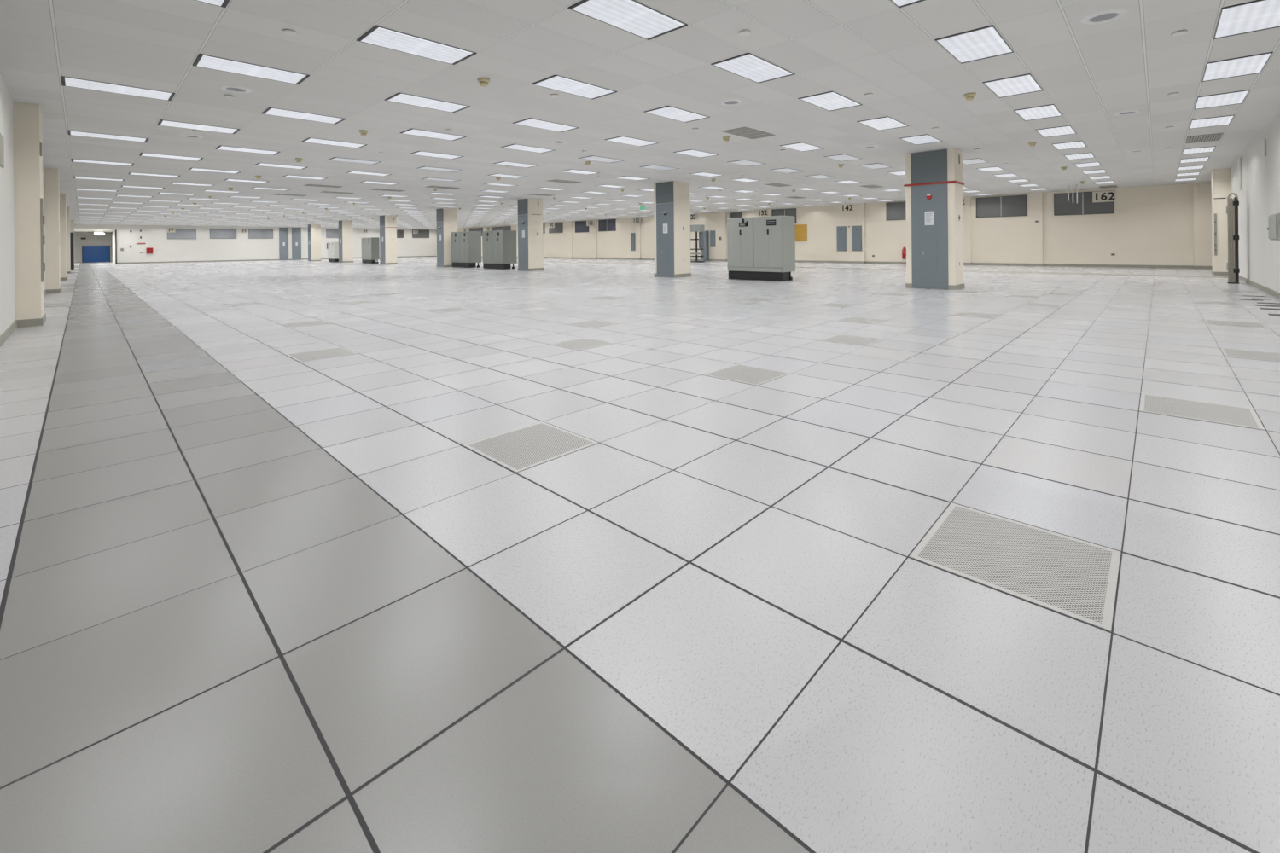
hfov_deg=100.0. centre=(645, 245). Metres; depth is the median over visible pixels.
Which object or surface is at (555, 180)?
ceiling vent
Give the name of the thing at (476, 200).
recessed light
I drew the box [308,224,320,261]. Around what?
pillar
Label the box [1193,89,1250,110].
recessed light
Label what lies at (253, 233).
window
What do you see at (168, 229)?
number sign
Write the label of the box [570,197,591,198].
diffuser
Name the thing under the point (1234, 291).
floor
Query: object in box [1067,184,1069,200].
tube
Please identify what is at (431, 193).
diffuser
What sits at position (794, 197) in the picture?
ceiling vent
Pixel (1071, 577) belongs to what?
perforated floor tile
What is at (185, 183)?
recessed light
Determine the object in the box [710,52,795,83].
recessed light
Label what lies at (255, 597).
floor
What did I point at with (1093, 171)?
recessed light
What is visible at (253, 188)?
diffuser
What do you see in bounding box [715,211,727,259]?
trim
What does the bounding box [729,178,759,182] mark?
recessed light
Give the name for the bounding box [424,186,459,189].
ceiling vent
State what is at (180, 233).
window
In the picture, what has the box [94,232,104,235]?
hall light
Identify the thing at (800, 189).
recessed light
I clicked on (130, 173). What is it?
recessed light
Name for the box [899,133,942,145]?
recessed light
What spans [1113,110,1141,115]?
ceiling speaker
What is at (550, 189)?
recessed light
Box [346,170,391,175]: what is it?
recessed light
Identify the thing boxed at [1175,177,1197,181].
recessed light
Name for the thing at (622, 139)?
recessed light
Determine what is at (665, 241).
electrical panel
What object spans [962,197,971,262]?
pillar
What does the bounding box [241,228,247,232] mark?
number sign
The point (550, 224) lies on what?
number sign
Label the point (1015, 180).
recessed light
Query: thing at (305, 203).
recessed light
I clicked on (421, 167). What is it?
recessed light
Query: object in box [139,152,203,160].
recessed light
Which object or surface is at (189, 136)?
ceiling speaker
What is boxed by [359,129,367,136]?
smoke detector
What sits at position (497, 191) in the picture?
recessed light
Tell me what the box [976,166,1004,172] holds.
recessed light
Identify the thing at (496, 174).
recessed light
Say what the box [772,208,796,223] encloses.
window
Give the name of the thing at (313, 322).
tile
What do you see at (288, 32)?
sprinkler
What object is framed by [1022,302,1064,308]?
floor
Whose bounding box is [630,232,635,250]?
box
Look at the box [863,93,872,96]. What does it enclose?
sprinkler
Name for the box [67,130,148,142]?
recessed light
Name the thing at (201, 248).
wall
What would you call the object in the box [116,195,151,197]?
diffuser
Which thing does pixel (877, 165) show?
recessed light
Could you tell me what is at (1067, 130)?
recessed light
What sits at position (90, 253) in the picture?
door
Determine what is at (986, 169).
diffuser
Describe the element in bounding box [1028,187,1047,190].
recessed light
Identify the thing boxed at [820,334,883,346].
tile
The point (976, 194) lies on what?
recessed light
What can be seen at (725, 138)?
smoke detector
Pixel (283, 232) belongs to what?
door
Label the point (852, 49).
ceiling
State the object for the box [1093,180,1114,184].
recessed light
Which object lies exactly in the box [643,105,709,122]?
recessed light
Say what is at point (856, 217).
trim
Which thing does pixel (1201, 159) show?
recessed light
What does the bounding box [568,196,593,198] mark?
recessed light
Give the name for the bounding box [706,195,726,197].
recessed light
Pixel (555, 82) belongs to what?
recessed light
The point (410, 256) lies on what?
baseboard
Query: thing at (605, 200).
recessed light
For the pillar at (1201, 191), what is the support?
attached to the wall at (1149, 225)
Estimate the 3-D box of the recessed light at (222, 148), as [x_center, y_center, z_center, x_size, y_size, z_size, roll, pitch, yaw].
[-9.828,-2.352,13.293,0.604,0.008,1.213,-1,0,44]
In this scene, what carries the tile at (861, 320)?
on the floor at (255, 597)
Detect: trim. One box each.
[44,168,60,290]
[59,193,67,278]
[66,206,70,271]
[69,220,74,246]
[115,229,116,263]
[566,221,572,257]
[588,220,597,257]
[635,216,640,258]
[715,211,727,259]
[768,209,772,215]
[832,203,865,261]
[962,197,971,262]
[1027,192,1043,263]
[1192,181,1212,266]
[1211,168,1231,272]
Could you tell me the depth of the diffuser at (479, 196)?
26.13 m
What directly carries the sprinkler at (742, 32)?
attached to the ceiling at (852, 49)
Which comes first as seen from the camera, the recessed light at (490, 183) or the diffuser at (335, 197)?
the recessed light at (490, 183)
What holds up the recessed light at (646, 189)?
in the ceiling at (852, 49)
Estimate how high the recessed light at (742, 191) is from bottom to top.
0.008 m
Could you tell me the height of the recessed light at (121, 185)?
0.008 m
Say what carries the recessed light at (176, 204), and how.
in the ceiling at (852, 49)
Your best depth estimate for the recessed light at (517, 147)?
13.44 m
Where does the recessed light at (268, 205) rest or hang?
in the ceiling at (852, 49)
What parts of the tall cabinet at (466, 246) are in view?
door, panel, door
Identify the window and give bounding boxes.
[167,228,196,238]
[209,228,236,238]
[248,228,273,238]
[325,229,338,238]
[396,230,403,238]
[412,229,429,238]
[469,227,482,236]
[492,226,511,231]
[548,222,563,232]
[575,221,588,232]
[598,219,616,231]
[729,212,741,218]
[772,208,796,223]
[885,202,906,220]
[976,194,1027,217]
[1053,190,1114,215]
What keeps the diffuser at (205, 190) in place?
attached to the recessed light at (205, 189)
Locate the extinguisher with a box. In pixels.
[901,246,906,258]
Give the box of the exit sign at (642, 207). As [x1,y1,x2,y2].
[640,203,645,209]
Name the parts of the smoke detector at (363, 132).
plate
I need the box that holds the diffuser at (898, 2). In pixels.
[892,0,919,6]
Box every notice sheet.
[663,223,667,232]
[925,211,934,225]
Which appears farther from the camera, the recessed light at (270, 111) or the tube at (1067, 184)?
the tube at (1067, 184)
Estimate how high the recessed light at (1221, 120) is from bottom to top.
0.008 m
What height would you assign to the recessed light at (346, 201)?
0.008 m
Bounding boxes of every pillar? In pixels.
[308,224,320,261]
[340,220,353,262]
[381,215,397,264]
[436,208,456,267]
[517,198,544,271]
[653,180,691,277]
[903,147,964,290]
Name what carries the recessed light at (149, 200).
in the ceiling at (852, 49)
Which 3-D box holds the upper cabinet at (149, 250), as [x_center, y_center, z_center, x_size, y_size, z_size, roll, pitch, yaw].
[-48.303,0.506,52.323,0.128,0.561,0.463,-1,0,44]
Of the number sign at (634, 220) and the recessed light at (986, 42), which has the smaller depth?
the recessed light at (986, 42)
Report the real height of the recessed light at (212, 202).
0.008 m
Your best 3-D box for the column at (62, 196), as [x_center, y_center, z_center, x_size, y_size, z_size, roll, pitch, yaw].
[-25.149,-0.355,23.134,1.036,3.694,0.280,-1,0,44]
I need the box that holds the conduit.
[1238,157,1241,190]
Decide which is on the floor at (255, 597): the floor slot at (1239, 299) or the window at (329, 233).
the floor slot at (1239, 299)
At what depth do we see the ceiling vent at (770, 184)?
22.15 m
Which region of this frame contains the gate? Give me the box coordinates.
[1226,192,1239,284]
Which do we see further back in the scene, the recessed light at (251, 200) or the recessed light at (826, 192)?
the recessed light at (251, 200)
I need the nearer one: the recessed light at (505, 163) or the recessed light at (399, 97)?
the recessed light at (399, 97)
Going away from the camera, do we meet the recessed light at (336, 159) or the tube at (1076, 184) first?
the recessed light at (336, 159)
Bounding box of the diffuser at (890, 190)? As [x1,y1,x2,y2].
[884,189,902,191]
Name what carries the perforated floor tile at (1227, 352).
on the floor at (255, 597)
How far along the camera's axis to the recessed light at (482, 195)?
26.12 m
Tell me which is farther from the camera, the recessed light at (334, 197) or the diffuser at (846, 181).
the recessed light at (334, 197)
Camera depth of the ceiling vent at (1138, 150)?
14.64 m
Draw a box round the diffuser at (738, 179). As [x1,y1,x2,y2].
[733,178,756,181]
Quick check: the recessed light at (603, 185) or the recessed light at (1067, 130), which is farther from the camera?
the recessed light at (603, 185)
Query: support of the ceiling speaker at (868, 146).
attached to the ceiling at (852, 49)
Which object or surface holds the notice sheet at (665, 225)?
attached to the electrical panel at (665, 241)
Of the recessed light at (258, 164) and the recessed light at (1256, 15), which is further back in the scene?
the recessed light at (258, 164)
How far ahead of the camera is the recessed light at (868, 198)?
29.32 m
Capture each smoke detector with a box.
[295,157,302,162]
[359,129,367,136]
[477,77,489,87]
[722,136,730,141]
[963,93,975,100]
[1028,141,1036,146]
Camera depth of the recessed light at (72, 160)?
14.88 m
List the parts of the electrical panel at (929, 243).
door, kick plate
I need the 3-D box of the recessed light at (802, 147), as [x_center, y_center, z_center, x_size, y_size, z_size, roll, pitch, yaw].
[3.962,-2.491,13.614,0.604,0.008,1.213,-1,0,44]
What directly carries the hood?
attached to the equipment rack
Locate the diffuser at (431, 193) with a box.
[430,192,456,195]
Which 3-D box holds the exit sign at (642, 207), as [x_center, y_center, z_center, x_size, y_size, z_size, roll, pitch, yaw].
[-0.172,-2.283,31.882,0.439,0.341,0.070,-1,0,44]
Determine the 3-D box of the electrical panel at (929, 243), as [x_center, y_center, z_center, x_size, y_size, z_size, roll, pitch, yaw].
[7.573,-0.684,14.371,0.896,3.670,0.034,-1,0,44]
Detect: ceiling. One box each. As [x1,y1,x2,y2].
[0,0,1279,229]
[74,228,115,232]
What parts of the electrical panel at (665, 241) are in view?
door, kick plate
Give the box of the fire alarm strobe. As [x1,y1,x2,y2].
[926,193,931,199]
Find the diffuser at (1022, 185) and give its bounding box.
[1019,184,1038,186]
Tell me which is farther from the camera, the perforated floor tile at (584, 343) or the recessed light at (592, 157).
the recessed light at (592, 157)
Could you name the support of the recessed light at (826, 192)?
in the ceiling at (852, 49)
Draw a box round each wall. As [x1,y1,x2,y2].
[0,74,45,335]
[74,224,436,262]
[74,230,115,262]
[456,183,1193,265]
[1230,119,1279,292]
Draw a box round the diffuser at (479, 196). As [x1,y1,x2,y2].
[478,196,502,197]
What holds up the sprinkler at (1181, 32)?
attached to the ceiling at (852, 49)
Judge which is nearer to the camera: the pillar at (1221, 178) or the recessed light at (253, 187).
the pillar at (1221, 178)
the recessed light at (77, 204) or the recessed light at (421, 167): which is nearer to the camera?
the recessed light at (421, 167)
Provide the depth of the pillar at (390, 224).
40.56 m
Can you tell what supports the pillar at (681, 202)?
on the floor at (255, 597)
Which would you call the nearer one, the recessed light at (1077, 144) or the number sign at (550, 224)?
the recessed light at (1077, 144)
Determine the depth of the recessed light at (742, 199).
29.07 m
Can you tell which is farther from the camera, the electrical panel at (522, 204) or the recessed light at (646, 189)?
the electrical panel at (522, 204)
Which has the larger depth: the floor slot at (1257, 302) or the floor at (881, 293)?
the floor at (881, 293)
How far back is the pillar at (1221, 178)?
18.62 m
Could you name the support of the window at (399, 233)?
in the wall at (201, 248)
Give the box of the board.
[794,224,807,241]
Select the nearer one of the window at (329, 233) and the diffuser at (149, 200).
the diffuser at (149, 200)
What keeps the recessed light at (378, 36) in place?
in the ceiling at (852, 49)
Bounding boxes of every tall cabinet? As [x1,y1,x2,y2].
[327,241,338,261]
[361,237,379,263]
[450,231,481,267]
[482,230,517,269]
[727,215,795,281]
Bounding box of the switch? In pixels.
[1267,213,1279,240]
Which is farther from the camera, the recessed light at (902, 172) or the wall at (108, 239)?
the wall at (108, 239)
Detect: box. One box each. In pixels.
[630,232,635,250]
[709,230,715,246]
[836,226,846,250]
[852,225,861,250]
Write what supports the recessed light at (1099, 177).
in the ceiling at (852, 49)
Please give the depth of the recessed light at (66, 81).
8.12 m
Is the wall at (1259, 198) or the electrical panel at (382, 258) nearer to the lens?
the wall at (1259, 198)
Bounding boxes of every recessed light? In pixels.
[60,75,175,100]
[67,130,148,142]
[70,158,133,166]
[73,176,124,180]
[75,188,118,191]
[75,197,113,199]
[76,203,110,205]
[108,207,138,209]
[111,202,144,203]
[115,194,153,197]
[121,185,164,189]
[128,172,180,177]
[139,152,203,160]
[141,205,170,207]
[148,199,180,202]
[157,119,240,133]
[157,192,194,195]
[170,182,215,186]
[175,203,203,206]
[187,197,220,200]
[188,168,240,173]
[192,53,309,84]
[194,0,230,7]
[203,189,240,192]
[212,202,239,204]
[215,145,279,155]
[223,178,267,183]
[228,196,262,198]
[231,206,257,208]
[250,200,278,203]
[251,186,289,190]
[254,162,307,168]
[261,107,346,124]
[267,204,294,206]
[283,174,326,180]
[291,198,319,201]
[302,137,367,148]
[305,203,332,204]
[327,157,380,164]
[333,197,364,199]
[345,201,372,203]
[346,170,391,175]
[356,24,477,64]
[360,180,398,185]
[378,194,408,197]
[384,92,470,112]
[387,199,413,202]
[391,203,415,205]
[400,128,466,140]
[409,151,464,159]
[415,166,462,172]
[421,177,460,181]
[428,192,459,195]
[430,197,459,199]
[433,202,457,203]
[476,200,500,202]
[477,195,504,197]
[482,190,508,192]
[484,182,517,186]
[487,173,526,178]
[493,161,537,168]
[500,144,554,153]
[512,117,579,132]
[531,74,617,99]
[537,187,564,190]
[558,201,579,203]
[560,168,599,174]
[567,0,687,40]
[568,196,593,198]
[578,155,622,162]
[581,191,607,193]
[596,184,625,187]
[605,135,658,146]
[605,199,626,201]
[616,175,650,180]
[622,194,643,197]
[637,188,653,191]
[639,164,679,170]
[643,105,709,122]
[673,149,719,157]
[690,172,723,176]
[698,186,727,189]
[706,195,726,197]
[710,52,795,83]
[728,159,765,166]
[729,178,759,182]
[733,197,751,200]
[734,190,756,192]
[762,193,783,196]
[770,168,802,173]
[779,142,823,151]
[794,187,815,190]
[797,91,862,110]
[804,174,833,179]
[819,191,838,193]
[824,153,861,161]
[836,180,860,184]
[843,194,861,197]
[856,116,908,130]
[860,162,891,168]
[861,197,878,199]
[881,188,903,191]
[887,170,905,175]
[890,0,925,8]
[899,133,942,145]
[934,24,1013,63]
[962,157,989,164]
[962,190,981,192]
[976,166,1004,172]
[976,193,993,195]
[982,73,1043,98]
[993,173,1018,177]
[1006,179,1029,182]
[1013,104,1062,121]
[1018,183,1039,186]
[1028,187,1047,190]
[1035,125,1076,137]
[1051,140,1087,150]
[1064,152,1094,159]
[1073,162,1100,168]
[1082,168,1105,174]
[1088,175,1111,180]
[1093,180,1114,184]
[1175,171,1200,176]
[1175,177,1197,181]
[1177,164,1204,170]
[1179,157,1209,163]
[1181,145,1215,154]
[1188,114,1234,128]
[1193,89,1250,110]
[1201,52,1273,81]
[1213,0,1279,39]
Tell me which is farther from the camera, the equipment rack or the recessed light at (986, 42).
the equipment rack
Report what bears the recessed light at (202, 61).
in the ceiling at (852, 49)
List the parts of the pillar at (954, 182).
trim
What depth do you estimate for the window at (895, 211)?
31.87 m
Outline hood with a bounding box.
[690,224,704,232]
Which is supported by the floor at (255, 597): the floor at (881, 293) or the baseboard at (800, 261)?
the floor at (881, 293)
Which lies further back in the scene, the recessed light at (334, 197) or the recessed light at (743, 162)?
the recessed light at (334, 197)
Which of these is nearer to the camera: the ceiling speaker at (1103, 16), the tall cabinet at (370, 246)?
the ceiling speaker at (1103, 16)
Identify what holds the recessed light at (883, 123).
in the ceiling at (852, 49)
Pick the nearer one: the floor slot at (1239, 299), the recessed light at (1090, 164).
the floor slot at (1239, 299)
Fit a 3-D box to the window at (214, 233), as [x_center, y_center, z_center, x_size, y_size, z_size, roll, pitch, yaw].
[-44.414,-1.219,56.486,0.030,1.018,2.213,-1,0,44]
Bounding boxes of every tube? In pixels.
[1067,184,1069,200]
[1076,184,1077,203]
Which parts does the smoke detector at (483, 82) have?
plate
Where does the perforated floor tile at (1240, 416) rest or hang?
on the floor at (255, 597)
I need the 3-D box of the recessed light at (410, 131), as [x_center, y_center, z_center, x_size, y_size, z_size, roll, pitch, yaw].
[-4.617,-2.404,11.690,0.604,0.008,1.213,-1,0,44]
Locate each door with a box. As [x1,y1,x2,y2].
[69,232,74,269]
[81,245,110,262]
[279,227,288,260]
[291,227,301,260]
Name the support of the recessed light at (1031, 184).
in the ceiling at (852, 49)
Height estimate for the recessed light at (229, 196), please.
0.008 m
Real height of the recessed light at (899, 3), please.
0.008 m
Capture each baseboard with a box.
[0,271,70,347]
[116,256,436,263]
[481,256,1212,268]
[1211,270,1279,299]
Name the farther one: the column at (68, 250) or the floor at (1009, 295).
the column at (68, 250)
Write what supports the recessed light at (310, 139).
in the ceiling at (852, 49)
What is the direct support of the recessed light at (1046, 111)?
in the ceiling at (852, 49)
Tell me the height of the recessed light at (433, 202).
0.008 m
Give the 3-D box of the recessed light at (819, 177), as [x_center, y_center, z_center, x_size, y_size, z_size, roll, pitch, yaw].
[6.407,-2.515,19.707,0.604,0.008,1.213,-1,0,44]
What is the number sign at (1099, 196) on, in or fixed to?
attached to the window at (1085, 205)
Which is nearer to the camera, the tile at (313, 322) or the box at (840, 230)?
the tile at (313, 322)
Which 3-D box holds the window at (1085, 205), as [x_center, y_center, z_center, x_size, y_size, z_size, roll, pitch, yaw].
[21.081,-2.030,25.909,2.243,1.079,0.030,-1,0,44]
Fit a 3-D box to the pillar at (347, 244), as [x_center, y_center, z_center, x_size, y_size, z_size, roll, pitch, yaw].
[-26.562,-0.340,47.561,1.055,3.693,0.872,-1,0,44]
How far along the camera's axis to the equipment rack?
38.39 m
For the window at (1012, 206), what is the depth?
28.20 m
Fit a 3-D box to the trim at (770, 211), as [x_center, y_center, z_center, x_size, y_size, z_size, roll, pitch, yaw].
[8.085,-0.689,38.264,2.012,3.694,0.122,-1,0,44]
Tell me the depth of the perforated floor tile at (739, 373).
5.11 m
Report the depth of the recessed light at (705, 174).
18.70 m
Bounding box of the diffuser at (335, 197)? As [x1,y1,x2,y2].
[335,197,362,198]
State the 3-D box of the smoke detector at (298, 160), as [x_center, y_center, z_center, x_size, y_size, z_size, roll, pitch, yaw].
[-9.426,-2.305,14.596,0.171,0.110,0.171,-1,0,44]
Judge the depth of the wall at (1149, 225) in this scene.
27.51 m
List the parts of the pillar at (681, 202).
trim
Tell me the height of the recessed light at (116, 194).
0.008 m
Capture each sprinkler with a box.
[223,94,234,98]
[282,29,296,35]
[549,93,558,97]
[738,29,750,35]
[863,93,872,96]
[1167,92,1178,96]
[1170,29,1186,36]
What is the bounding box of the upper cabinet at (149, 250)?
[146,247,152,253]
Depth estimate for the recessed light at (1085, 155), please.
15.54 m
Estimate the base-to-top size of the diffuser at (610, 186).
0.005 m
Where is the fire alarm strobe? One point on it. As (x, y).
(928, 196)
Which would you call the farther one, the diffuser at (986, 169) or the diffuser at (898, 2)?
the diffuser at (986, 169)
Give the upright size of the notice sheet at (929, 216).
0.366 m
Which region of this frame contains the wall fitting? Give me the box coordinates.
[39,142,41,156]
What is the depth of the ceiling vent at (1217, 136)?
12.95 m
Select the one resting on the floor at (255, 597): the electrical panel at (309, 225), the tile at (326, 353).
the tile at (326, 353)
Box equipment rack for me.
[690,224,704,262]
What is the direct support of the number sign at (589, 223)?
hanging from the ceiling at (852, 49)
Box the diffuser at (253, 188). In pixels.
[253,187,287,190]
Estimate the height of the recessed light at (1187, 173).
0.008 m
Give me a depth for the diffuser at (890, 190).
25.13 m
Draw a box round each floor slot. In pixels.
[1239,298,1263,301]
[1254,304,1279,307]
[1256,302,1279,304]
[1259,308,1279,309]
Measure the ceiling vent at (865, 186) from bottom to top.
0.012 m
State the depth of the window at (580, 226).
51.98 m
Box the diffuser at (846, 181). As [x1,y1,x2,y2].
[837,180,858,183]
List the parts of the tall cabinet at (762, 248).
door, panel, door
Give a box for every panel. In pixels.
[308,224,311,261]
[338,221,342,262]
[379,215,385,264]
[436,209,443,267]
[517,198,528,270]
[656,181,674,277]
[700,230,709,261]
[910,149,948,289]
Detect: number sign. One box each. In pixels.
[166,227,175,232]
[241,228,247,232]
[485,226,490,231]
[548,222,554,227]
[586,220,594,226]
[631,216,640,223]
[690,213,698,220]
[744,209,767,217]
[842,204,852,210]
[1092,190,1114,202]
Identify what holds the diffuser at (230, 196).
attached to the recessed light at (229, 196)
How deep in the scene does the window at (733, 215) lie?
39.74 m
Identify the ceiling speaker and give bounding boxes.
[179,133,203,138]
[218,84,251,93]
[550,139,567,144]
[720,98,743,105]
[861,145,878,148]
[1080,8,1128,24]
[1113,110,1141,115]
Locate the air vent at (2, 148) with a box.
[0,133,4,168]
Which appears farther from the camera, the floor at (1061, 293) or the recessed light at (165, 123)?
the floor at (1061, 293)
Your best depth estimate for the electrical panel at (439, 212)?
34.05 m
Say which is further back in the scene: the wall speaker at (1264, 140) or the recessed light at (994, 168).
the recessed light at (994, 168)
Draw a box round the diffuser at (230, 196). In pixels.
[230,196,261,197]
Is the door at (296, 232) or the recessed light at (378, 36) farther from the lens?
the door at (296, 232)
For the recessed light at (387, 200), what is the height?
0.008 m
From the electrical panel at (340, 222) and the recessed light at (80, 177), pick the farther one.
the electrical panel at (340, 222)
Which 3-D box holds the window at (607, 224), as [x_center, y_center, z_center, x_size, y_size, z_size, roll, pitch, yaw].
[-3.585,-1.849,49.456,2.329,1.067,0.030,-1,0,44]
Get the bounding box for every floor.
[0,256,1279,852]
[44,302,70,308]
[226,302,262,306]
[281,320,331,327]
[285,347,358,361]
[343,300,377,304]
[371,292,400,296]
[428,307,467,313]
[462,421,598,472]
[498,287,523,290]
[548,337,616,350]
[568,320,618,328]
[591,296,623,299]
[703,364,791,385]
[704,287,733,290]
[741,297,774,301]
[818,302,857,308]
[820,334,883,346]
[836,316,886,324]
[876,292,908,296]
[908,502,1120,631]
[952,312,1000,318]
[953,290,984,293]
[1004,294,1040,297]
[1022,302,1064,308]
[1045,292,1080,295]
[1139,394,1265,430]
[1192,300,1239,305]
[1204,320,1268,328]
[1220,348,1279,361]
[1221,290,1262,293]
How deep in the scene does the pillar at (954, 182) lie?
14.19 m
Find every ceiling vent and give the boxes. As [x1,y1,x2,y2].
[273,193,306,196]
[303,184,343,187]
[320,191,354,194]
[370,188,405,191]
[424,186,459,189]
[529,193,553,196]
[546,179,581,183]
[721,127,775,139]
[764,183,791,186]
[785,196,804,198]
[860,185,882,188]
[1098,185,1117,188]
[1127,149,1146,152]
[1185,133,1223,143]
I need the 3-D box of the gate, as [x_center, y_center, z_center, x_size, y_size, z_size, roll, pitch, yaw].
[16.618,-0.206,15.228,0.244,2.556,0.335,-1,0,44]
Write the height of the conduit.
0.975 m
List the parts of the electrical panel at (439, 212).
door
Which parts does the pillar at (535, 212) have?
trim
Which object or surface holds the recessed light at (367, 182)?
in the ceiling at (852, 49)
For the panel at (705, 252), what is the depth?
41.33 m
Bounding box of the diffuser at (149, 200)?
[149,200,180,202]
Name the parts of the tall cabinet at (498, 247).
door, panel, door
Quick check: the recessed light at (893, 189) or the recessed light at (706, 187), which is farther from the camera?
the recessed light at (893, 189)
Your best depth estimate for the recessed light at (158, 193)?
23.45 m
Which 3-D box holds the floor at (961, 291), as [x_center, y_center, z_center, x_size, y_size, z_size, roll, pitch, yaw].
[8.097,1.157,13.493,0.602,0.002,0.600,-1,0,44]
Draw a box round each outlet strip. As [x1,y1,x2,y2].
[40,197,45,281]
[1214,213,1216,255]
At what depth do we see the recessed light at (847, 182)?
21.46 m
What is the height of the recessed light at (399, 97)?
0.008 m
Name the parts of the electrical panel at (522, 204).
door, kick plate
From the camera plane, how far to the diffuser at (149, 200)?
26.64 m
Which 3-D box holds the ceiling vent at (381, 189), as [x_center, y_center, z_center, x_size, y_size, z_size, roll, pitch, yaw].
[-10.910,-2.339,22.754,0.597,0.012,1.207,-1,0,44]
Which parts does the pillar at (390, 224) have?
trim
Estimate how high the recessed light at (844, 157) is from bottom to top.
0.008 m
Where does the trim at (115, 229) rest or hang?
attached to the wall at (201, 248)
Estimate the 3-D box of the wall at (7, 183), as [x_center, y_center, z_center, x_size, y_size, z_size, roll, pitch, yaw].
[-30.787,-0.298,28.153,87.508,3.694,0.244,-1,0,44]
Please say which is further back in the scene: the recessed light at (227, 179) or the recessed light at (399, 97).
the recessed light at (227, 179)
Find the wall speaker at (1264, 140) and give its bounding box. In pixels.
[1262,139,1266,157]
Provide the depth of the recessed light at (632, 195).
26.41 m
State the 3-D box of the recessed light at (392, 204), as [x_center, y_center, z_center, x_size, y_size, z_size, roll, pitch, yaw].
[-13.675,-2.313,30.451,0.604,0.008,1.213,-1,0,44]
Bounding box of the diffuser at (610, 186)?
[599,185,622,187]
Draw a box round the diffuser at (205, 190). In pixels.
[204,190,238,192]
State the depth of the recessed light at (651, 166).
16.94 m
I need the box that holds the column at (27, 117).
[13,101,44,319]
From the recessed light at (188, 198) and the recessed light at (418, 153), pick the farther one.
the recessed light at (188, 198)
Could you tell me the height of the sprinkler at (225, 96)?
0.030 m
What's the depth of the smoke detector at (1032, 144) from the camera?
13.26 m
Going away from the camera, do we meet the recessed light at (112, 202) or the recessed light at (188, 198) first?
the recessed light at (188, 198)
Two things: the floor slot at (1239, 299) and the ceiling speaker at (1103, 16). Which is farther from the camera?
the floor slot at (1239, 299)
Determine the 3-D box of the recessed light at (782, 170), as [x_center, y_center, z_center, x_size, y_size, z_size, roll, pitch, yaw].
[4.723,-2.498,17.943,0.604,0.008,1.213,-1,0,44]
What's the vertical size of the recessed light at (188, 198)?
0.008 m
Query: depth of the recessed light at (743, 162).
16.19 m
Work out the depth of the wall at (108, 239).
59.05 m
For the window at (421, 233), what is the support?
in the wall at (201, 248)
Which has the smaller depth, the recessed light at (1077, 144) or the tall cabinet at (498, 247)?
the recessed light at (1077, 144)
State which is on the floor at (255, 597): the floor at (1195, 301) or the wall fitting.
the floor at (1195, 301)
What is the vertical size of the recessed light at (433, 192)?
0.008 m
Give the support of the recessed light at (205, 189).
in the ceiling at (852, 49)
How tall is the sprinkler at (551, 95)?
0.030 m
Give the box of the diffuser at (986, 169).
[978,167,1002,171]
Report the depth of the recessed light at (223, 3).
5.31 m
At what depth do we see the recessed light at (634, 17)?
5.75 m
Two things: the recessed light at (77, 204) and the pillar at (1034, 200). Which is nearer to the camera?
the pillar at (1034, 200)
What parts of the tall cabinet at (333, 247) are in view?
door, door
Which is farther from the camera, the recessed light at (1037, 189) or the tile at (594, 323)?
the recessed light at (1037, 189)
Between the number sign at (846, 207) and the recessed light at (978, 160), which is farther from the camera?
the number sign at (846, 207)
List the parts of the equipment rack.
post, drawer, panel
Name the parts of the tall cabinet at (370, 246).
door, door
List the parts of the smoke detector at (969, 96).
plate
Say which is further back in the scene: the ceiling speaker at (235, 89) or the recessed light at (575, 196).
the recessed light at (575, 196)
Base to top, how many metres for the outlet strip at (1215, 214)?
1.463 m
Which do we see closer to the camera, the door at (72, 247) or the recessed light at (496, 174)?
the recessed light at (496, 174)

